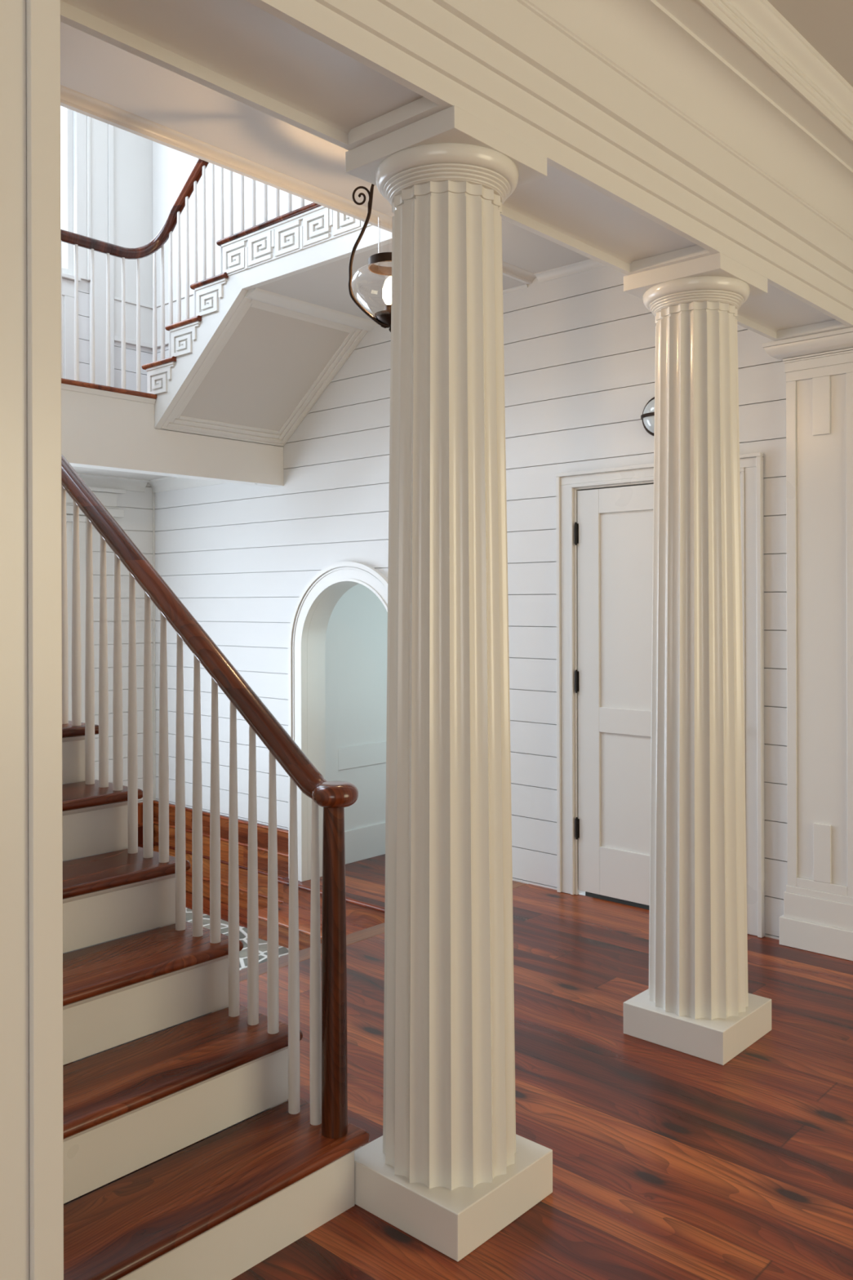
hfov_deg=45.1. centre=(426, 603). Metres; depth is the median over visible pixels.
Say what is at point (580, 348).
wall
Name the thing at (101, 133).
trim
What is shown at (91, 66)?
ceiling
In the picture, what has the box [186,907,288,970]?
floor
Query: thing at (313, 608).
door frame
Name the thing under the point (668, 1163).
floor
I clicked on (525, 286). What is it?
trim
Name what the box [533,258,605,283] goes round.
trim
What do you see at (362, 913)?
entry steps
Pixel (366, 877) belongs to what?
floor
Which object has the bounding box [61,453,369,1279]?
staircase
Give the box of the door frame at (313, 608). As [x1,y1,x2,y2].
[288,561,387,881]
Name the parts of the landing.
crown moulding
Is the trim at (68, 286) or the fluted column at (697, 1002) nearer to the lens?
the fluted column at (697, 1002)
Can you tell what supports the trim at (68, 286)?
attached to the wall at (136, 522)
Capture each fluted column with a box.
[345,105,552,1261]
[623,253,771,1065]
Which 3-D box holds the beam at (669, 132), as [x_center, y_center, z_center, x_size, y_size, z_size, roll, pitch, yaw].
[-0.680,-1.438,1.586,0.618,0.600,7.442,0,0,42]
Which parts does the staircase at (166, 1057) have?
panel, handrail, newel post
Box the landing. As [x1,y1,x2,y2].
[61,244,283,493]
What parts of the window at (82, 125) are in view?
sash, sill, casing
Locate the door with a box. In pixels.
[555,452,764,937]
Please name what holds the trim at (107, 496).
attached to the wall at (136, 522)
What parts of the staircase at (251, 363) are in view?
handrail, fret panel, fret panel, fret panel, fret panel, fret panel, soffit frame, fret panel, soffit moulding, fret panel, fret panel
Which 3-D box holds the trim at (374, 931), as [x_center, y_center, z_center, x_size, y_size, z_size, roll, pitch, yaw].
[-0.396,1.521,4.542,0.112,0.040,2.685,0,0,42]
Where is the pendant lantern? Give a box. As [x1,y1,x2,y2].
[348,183,391,332]
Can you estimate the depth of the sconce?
4.93 m
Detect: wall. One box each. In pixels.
[63,106,153,802]
[113,126,312,349]
[155,266,786,939]
[324,583,387,864]
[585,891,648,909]
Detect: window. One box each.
[62,107,90,282]
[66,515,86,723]
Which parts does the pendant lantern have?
globe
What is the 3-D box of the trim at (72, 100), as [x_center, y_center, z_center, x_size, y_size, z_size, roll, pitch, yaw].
[-0.685,-1.868,4.086,0.075,0.321,3.742,0,0,42]
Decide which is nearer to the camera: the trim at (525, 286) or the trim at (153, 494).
the trim at (525, 286)
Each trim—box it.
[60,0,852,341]
[60,84,536,284]
[62,278,74,380]
[66,486,125,517]
[88,117,114,386]
[152,493,155,799]
[239,880,527,982]
[376,284,528,326]
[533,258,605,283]
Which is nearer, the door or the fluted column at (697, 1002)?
the fluted column at (697, 1002)
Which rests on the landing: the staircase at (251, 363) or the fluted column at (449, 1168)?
the staircase at (251, 363)
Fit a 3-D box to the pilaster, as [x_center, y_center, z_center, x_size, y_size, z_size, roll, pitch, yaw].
[1.673,0.175,4.399,0.432,2.638,0.116,0,0,42]
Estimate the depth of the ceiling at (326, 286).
5.51 m
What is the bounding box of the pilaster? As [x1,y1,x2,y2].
[762,327,852,960]
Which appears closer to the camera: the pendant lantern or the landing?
the pendant lantern
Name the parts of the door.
panel, panel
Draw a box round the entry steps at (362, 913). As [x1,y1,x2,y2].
[137,800,384,951]
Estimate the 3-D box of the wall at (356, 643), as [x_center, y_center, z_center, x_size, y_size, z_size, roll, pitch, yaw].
[-0.210,0.356,7.615,0.104,2.910,1.798,0,0,42]
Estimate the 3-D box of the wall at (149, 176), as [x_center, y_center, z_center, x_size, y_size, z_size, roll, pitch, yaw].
[-0.905,-3.324,6.568,3.549,2.727,0.352,0,0,42]
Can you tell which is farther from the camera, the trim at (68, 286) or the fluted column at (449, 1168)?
the trim at (68, 286)
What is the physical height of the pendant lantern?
0.770 m
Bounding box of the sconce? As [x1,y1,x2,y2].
[640,396,654,435]
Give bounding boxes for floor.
[62,884,852,1279]
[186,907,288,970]
[306,853,385,902]
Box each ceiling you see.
[60,0,852,273]
[256,242,525,320]
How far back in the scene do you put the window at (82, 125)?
7.42 m
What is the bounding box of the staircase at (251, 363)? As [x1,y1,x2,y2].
[60,158,391,446]

